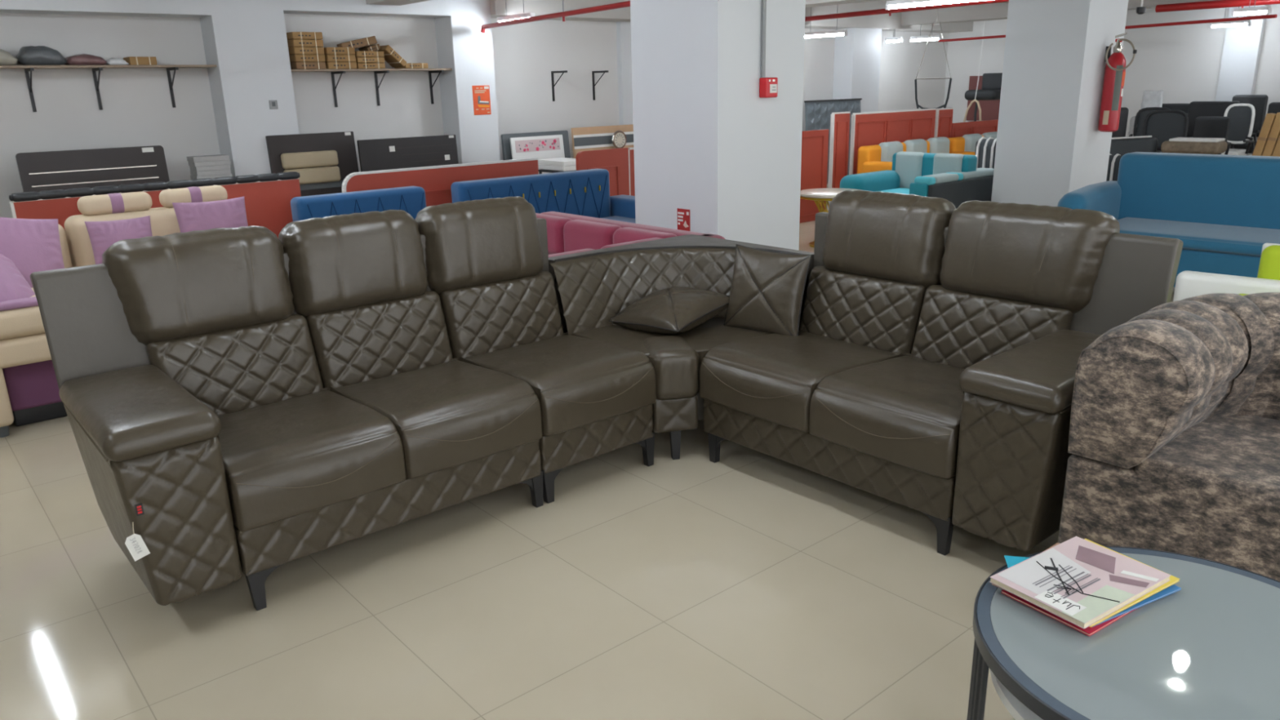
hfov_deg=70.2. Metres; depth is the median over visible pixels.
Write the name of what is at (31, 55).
plastic sack
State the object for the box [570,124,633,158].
headboard
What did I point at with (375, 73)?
shelf bracket
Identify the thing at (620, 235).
cushion
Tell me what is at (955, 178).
sofa
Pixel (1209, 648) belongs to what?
coffee table
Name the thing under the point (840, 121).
panel
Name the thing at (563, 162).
board
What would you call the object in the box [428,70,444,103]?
shelf bracket
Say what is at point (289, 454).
seat cushion
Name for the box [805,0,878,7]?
beam
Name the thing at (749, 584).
floor
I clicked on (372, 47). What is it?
carton
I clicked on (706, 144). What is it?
column
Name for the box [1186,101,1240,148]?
office chair
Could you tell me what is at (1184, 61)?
wall
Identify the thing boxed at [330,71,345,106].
shelf bracket
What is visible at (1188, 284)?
sofa
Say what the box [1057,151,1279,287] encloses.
sofa
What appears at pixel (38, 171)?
headboard
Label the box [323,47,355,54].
carton
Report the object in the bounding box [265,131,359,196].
headboard
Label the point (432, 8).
beam
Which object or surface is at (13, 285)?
cushion
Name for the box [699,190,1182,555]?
sofa section
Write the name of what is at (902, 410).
seat cushion
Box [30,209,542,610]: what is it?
sofa section
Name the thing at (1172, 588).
catalogue
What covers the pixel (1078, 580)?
catalogue
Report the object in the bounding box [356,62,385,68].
carton
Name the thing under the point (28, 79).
shelf bracket
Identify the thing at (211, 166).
paper stack
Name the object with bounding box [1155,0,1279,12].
pipe
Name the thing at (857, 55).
column
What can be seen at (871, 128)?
panel
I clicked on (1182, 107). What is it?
office chair
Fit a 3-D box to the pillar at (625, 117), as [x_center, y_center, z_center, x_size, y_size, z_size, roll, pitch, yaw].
[0.078,-3.357,11.673,0.850,2.620,0.080,-15,22,-38]
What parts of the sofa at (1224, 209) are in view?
arm, seat, backrest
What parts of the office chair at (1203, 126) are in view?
backrest, armrest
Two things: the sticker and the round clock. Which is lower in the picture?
the sticker
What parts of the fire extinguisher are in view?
lever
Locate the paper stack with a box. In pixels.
[186,154,232,180]
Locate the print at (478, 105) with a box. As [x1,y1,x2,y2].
[477,104,489,106]
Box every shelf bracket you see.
[24,67,36,111]
[91,67,102,110]
[165,66,178,107]
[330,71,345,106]
[373,71,389,106]
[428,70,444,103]
[551,70,567,101]
[591,70,608,100]
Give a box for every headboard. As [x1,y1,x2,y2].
[15,145,169,192]
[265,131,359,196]
[356,134,458,171]
[501,130,570,159]
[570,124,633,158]
[804,97,862,182]
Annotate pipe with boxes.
[480,0,630,32]
[804,0,1008,21]
[937,14,1277,42]
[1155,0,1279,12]
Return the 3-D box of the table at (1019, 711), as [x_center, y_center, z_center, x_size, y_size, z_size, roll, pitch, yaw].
[1.017,0.784,1.756,0.670,0.364,0.670,-15,22,-38]
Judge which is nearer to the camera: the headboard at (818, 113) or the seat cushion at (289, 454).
the seat cushion at (289, 454)
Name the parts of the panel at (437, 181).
panel moulding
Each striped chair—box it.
[974,137,996,168]
[1106,153,1123,181]
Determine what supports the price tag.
hanging from the sofa section at (254, 402)
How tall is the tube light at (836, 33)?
0.580 m
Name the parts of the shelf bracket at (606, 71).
arm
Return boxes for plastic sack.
[0,48,17,65]
[16,45,66,65]
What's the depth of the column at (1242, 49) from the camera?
12.55 m
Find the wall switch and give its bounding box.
[268,100,278,109]
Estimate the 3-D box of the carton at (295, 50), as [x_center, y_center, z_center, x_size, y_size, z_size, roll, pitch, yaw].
[-3.203,-2.947,8.688,0.288,0.068,0.266,-15,22,-38]
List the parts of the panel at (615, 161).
panel moulding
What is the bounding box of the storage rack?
[538,168,576,173]
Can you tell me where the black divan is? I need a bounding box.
[1109,135,1158,155]
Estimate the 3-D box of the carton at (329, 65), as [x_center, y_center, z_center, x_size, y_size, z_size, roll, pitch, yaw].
[-2.966,-2.882,8.918,0.288,0.068,0.266,-15,22,-38]
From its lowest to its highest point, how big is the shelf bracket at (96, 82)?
0.340 m
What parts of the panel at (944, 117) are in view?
panel moulding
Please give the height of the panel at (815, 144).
0.965 m
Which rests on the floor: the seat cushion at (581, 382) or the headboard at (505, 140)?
the headboard at (505, 140)
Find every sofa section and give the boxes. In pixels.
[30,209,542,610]
[414,196,656,503]
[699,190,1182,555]
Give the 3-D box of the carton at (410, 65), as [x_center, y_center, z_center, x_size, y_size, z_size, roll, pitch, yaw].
[-2.367,-3.037,9.409,0.257,0.054,0.266,-15,22,-38]
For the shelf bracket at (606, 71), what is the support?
attached to the wall at (138, 111)
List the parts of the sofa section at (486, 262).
leg, leg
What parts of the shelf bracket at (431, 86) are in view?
arm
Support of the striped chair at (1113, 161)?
on the floor
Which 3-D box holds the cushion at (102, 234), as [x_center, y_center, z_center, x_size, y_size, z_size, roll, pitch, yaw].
[-2.756,-0.601,4.862,0.312,0.303,0.137,-12,20,-33]
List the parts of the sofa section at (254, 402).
wing panel, arm, leg, leg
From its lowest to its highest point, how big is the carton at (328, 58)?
0.068 m
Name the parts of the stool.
wrapped seat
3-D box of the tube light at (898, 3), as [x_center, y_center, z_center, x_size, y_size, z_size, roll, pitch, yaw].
[2.855,-3.589,8.528,0.060,0.490,1.248,-15,22,-38]
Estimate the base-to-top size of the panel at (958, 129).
0.922 m
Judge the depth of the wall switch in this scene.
8.42 m
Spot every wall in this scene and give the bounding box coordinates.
[0,13,948,217]
[943,4,1279,155]
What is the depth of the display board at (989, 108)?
15.51 m
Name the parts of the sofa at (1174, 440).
seat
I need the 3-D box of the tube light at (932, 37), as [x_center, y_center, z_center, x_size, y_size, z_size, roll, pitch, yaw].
[4.385,-5.189,13.910,0.060,0.600,0.528,-15,22,-38]
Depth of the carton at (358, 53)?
8.97 m
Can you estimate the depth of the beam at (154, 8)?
7.49 m
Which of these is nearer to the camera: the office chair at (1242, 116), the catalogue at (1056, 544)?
the catalogue at (1056, 544)
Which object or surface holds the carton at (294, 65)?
on the wall shelf at (352, 69)
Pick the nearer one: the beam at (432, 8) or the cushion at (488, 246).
the cushion at (488, 246)
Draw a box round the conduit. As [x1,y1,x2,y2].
[760,0,766,77]
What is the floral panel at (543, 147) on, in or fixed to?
on the floor
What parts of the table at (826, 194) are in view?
brass rod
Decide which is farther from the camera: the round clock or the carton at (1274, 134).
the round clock
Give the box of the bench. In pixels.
[1160,137,1227,154]
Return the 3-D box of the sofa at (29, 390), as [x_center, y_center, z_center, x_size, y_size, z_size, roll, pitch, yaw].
[-3.033,-0.266,4.532,2.726,0.960,1.152,-15,22,-38]
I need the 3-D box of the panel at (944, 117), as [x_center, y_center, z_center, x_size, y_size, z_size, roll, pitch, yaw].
[3.793,-2.589,11.444,0.336,1.111,0.053,-15,22,-38]
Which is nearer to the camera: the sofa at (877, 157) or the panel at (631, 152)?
the panel at (631, 152)
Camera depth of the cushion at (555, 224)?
5.88 m
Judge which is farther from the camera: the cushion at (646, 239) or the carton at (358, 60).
the carton at (358, 60)
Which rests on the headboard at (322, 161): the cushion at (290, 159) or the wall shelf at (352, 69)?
the cushion at (290, 159)
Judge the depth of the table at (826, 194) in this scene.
8.28 m
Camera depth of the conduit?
5.36 m
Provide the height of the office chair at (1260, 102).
1.155 m
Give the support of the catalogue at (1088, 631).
on the coffee table at (1209, 648)
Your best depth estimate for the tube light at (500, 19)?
9.31 m
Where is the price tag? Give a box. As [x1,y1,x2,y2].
[124,522,150,561]
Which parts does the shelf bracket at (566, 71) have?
arm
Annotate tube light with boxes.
[496,0,535,22]
[804,4,847,38]
[884,30,902,43]
[885,0,986,9]
[910,23,942,42]
[1208,6,1251,28]
[1231,0,1271,16]
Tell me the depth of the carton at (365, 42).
8.89 m
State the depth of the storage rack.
9.98 m
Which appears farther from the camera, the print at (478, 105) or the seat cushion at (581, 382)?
the print at (478, 105)
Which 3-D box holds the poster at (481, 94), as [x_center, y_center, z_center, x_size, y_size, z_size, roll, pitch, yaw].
[-1.704,-2.799,9.808,0.210,0.304,0.007,-15,22,-38]
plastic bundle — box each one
[64,53,106,65]
[104,57,128,65]
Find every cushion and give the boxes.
[0,217,64,288]
[0,253,35,302]
[0,287,44,340]
[84,215,152,264]
[102,225,293,345]
[172,196,248,232]
[217,387,406,531]
[278,209,428,317]
[280,150,338,168]
[283,165,340,184]
[330,357,542,479]
[414,196,543,293]
[461,332,656,436]
[535,213,572,254]
[548,248,594,257]
[563,219,621,252]
[600,237,662,248]
[608,287,729,334]
[613,226,676,244]
[699,330,899,432]
[723,244,812,336]
[808,352,964,479]
[822,190,955,288]
[939,200,1119,313]
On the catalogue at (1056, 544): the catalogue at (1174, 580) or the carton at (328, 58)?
the catalogue at (1174, 580)
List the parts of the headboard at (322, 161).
rail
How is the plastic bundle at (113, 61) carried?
on the wall shelf at (2, 67)
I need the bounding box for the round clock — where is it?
[612,130,626,148]
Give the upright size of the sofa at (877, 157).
0.800 m
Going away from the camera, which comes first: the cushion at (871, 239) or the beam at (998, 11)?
the cushion at (871, 239)
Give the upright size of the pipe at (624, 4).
0.590 m
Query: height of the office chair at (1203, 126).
0.970 m
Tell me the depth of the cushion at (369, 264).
3.29 m
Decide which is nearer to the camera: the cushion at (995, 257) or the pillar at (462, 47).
the cushion at (995, 257)
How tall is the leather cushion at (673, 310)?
0.167 m
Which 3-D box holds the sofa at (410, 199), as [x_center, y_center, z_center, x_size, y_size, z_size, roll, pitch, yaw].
[-1.716,-0.707,6.154,0.930,0.810,0.795,-15,22,-38]
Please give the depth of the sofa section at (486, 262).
3.57 m
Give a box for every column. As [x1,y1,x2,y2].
[630,0,805,249]
[832,27,881,112]
[991,0,1128,206]
[1215,4,1267,101]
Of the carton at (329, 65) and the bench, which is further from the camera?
the bench
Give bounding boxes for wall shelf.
[0,64,217,69]
[290,68,452,71]
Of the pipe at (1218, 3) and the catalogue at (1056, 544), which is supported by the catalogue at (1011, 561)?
the catalogue at (1056, 544)
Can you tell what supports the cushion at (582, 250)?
on the sofa at (566, 233)
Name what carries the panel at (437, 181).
on the floor
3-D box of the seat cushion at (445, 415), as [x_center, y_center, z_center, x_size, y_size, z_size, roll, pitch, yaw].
[-0.726,0.180,3.251,0.526,0.206,0.593,-15,22,-38]
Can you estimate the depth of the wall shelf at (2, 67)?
7.58 m
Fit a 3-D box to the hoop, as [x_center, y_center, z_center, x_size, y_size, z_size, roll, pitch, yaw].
[5.209,-4.486,14.102,0.032,1.554,0.311,-15,22,-38]
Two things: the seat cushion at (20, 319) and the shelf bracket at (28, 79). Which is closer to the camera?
the seat cushion at (20, 319)
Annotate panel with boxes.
[8,171,301,253]
[342,157,538,207]
[509,134,564,173]
[575,147,629,195]
[628,147,635,195]
[799,128,828,222]
[827,111,849,211]
[848,108,936,174]
[933,107,953,137]
[951,119,998,137]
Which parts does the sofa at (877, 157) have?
arm, grey panel, backrest, grey panel, grey panel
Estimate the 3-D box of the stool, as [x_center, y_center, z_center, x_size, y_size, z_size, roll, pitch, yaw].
[7.070,-3.132,12.760,0.359,1.242,0.361,-15,22,-38]
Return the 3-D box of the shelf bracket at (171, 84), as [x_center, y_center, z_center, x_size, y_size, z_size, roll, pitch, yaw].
[-4.112,-2.409,8.055,0.024,0.340,0.290,-15,22,-38]
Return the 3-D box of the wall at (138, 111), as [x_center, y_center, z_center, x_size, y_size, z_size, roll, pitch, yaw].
[-2.003,-2.848,10.149,19.700,2.620,0.200,-15,22,-38]
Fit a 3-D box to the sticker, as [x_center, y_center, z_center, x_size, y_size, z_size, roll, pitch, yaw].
[0.271,-0.871,5.672,0.004,0.140,0.113,-15,22,-38]
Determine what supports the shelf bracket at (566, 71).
attached to the wall at (138, 111)
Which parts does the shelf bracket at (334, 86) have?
arm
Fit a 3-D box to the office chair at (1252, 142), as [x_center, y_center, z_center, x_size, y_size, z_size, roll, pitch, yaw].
[7.250,-2.293,10.412,0.587,0.980,0.588,-12,20,-33]
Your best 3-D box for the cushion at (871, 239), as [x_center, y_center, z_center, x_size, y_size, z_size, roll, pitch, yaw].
[0.980,-0.484,3.635,0.228,0.362,0.556,-15,22,-38]
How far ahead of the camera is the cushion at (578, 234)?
5.63 m
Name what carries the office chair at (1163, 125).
on the floor
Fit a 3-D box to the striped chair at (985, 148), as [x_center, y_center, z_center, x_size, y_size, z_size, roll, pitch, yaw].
[3.501,-1.792,9.223,0.555,0.880,0.560,-13,20,-35]
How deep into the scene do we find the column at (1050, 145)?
7.92 m
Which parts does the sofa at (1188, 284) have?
white frame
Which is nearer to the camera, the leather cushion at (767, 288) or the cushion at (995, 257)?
the cushion at (995, 257)
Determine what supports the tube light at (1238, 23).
hanging from the ceiling
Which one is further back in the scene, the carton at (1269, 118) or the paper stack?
the carton at (1269, 118)
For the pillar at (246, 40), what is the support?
attached to the wall at (138, 111)
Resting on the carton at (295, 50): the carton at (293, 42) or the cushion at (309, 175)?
the carton at (293, 42)
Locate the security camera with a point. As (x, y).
(1141, 10)
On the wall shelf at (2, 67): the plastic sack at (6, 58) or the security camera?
the plastic sack at (6, 58)
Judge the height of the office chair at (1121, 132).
1.040 m
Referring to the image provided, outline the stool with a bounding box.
[1128,90,1163,138]
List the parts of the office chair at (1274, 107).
armrest, backrest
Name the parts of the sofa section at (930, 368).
leg, leg, arm, wing panel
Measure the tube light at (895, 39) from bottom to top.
0.600 m
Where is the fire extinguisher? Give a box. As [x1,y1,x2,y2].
[1097,32,1137,132]
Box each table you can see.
[800,187,860,247]
[966,546,1279,719]
[989,668,1043,719]
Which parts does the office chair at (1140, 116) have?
frame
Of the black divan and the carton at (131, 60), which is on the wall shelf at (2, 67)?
the carton at (131, 60)
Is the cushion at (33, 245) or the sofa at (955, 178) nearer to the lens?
the cushion at (33, 245)
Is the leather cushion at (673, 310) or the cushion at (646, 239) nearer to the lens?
the leather cushion at (673, 310)
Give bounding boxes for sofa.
[0,185,227,437]
[290,186,426,222]
[450,168,635,223]
[535,211,724,257]
[840,151,994,208]
[857,136,950,173]
[947,131,997,155]
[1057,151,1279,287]
[1057,292,1279,581]
[1173,243,1279,301]
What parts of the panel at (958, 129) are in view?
panel moulding, panel moulding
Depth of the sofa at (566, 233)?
5.60 m
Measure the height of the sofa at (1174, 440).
0.857 m
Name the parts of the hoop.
cord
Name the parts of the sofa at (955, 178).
arm, seat, grey panel, arm, arm, backrest, arm, grey panel, arm, arm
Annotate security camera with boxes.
[1136,0,1146,14]
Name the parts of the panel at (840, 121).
panel moulding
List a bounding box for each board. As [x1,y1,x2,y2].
[537,157,576,166]
[537,164,576,171]
[966,75,999,120]
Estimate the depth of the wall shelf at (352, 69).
9.04 m
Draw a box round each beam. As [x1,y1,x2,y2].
[0,0,211,17]
[282,0,450,17]
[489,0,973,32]
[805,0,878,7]
[901,0,1216,26]
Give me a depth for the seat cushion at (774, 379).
3.44 m
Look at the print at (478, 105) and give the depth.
9.83 m
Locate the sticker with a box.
[677,208,689,231]
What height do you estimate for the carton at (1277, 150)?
1.057 m
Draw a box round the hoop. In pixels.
[963,20,985,122]
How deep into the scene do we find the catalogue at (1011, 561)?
1.96 m
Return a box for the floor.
[0,182,1174,719]
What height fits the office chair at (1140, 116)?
1.057 m
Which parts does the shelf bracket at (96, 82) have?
arm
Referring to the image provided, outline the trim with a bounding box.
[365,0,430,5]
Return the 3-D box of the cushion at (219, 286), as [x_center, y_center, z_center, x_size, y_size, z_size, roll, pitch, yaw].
[-1.461,-0.250,3.053,0.558,0.362,0.230,-15,22,-38]
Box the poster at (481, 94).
[471,85,491,115]
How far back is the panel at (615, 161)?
8.07 m
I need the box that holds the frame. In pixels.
[914,8,951,109]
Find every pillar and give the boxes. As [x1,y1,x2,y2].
[199,0,298,177]
[434,0,500,164]
[616,22,633,124]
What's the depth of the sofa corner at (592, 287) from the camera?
3.99 m
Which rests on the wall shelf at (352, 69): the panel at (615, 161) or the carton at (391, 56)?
the carton at (391, 56)
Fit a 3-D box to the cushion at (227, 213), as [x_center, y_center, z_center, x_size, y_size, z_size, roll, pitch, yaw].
[-2.412,-0.720,5.176,0.390,0.379,0.158,-11,19,-30]
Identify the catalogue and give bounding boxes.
[989,536,1170,628]
[991,542,1059,592]
[1001,589,1137,636]
[1004,555,1030,568]
[1084,538,1179,626]
[1092,584,1181,626]
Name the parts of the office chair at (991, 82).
leg, seat, backrest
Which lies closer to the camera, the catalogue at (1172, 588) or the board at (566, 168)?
the catalogue at (1172, 588)
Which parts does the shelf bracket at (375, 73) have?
arm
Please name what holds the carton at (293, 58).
on the carton at (294, 65)
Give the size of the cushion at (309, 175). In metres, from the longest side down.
0.540 x 0.145 x 0.070 m
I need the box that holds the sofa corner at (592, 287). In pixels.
[548,234,813,459]
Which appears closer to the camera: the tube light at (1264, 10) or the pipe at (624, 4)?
the pipe at (624, 4)
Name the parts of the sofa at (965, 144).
arm, backrest, grey panel, grey panel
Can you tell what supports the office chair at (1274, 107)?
on the floor
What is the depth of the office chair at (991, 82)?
14.55 m
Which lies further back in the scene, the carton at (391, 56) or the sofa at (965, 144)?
the sofa at (965, 144)
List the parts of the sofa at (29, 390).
leg, mauve trim, seat frame, backrest, backrest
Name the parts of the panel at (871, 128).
panel moulding, panel moulding, panel moulding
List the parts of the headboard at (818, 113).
dark frame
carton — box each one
[123,56,157,65]
[286,31,322,39]
[287,39,323,47]
[288,46,324,55]
[288,53,324,62]
[289,62,326,69]
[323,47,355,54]
[324,54,355,62]
[325,62,356,69]
[337,35,377,48]
[353,57,384,62]
[355,50,384,57]
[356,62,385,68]
[358,44,380,51]
[374,44,406,66]
[394,62,428,68]
[1252,113,1276,155]
[1262,112,1279,155]
[1271,134,1279,156]
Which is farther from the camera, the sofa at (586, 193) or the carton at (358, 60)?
the carton at (358, 60)
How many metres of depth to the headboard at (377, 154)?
8.99 m
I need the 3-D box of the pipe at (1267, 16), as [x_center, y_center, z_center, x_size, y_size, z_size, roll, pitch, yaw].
[5.523,-4.415,11.386,0.100,0.680,4.808,-9,18,-24]
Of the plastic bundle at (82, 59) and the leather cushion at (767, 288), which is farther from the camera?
the plastic bundle at (82, 59)
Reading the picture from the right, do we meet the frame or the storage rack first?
the frame
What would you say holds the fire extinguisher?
attached to the column at (1050, 145)
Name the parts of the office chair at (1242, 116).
armrest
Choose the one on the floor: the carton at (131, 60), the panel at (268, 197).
the panel at (268, 197)
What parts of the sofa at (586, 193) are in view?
seat, arm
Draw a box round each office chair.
[964,72,1002,121]
[1111,107,1133,139]
[1123,106,1171,152]
[1142,110,1188,150]
[1162,103,1189,113]
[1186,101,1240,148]
[1191,116,1231,155]
[1221,103,1255,155]
[1230,94,1268,149]
[1242,139,1254,155]
[1248,102,1279,153]
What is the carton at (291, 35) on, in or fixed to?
on the carton at (293, 42)
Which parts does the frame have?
chain, chain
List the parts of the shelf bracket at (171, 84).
arm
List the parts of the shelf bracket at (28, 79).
arm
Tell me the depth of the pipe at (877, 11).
10.78 m
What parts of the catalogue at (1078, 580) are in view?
grey panel, plum panel, green panel, plum panel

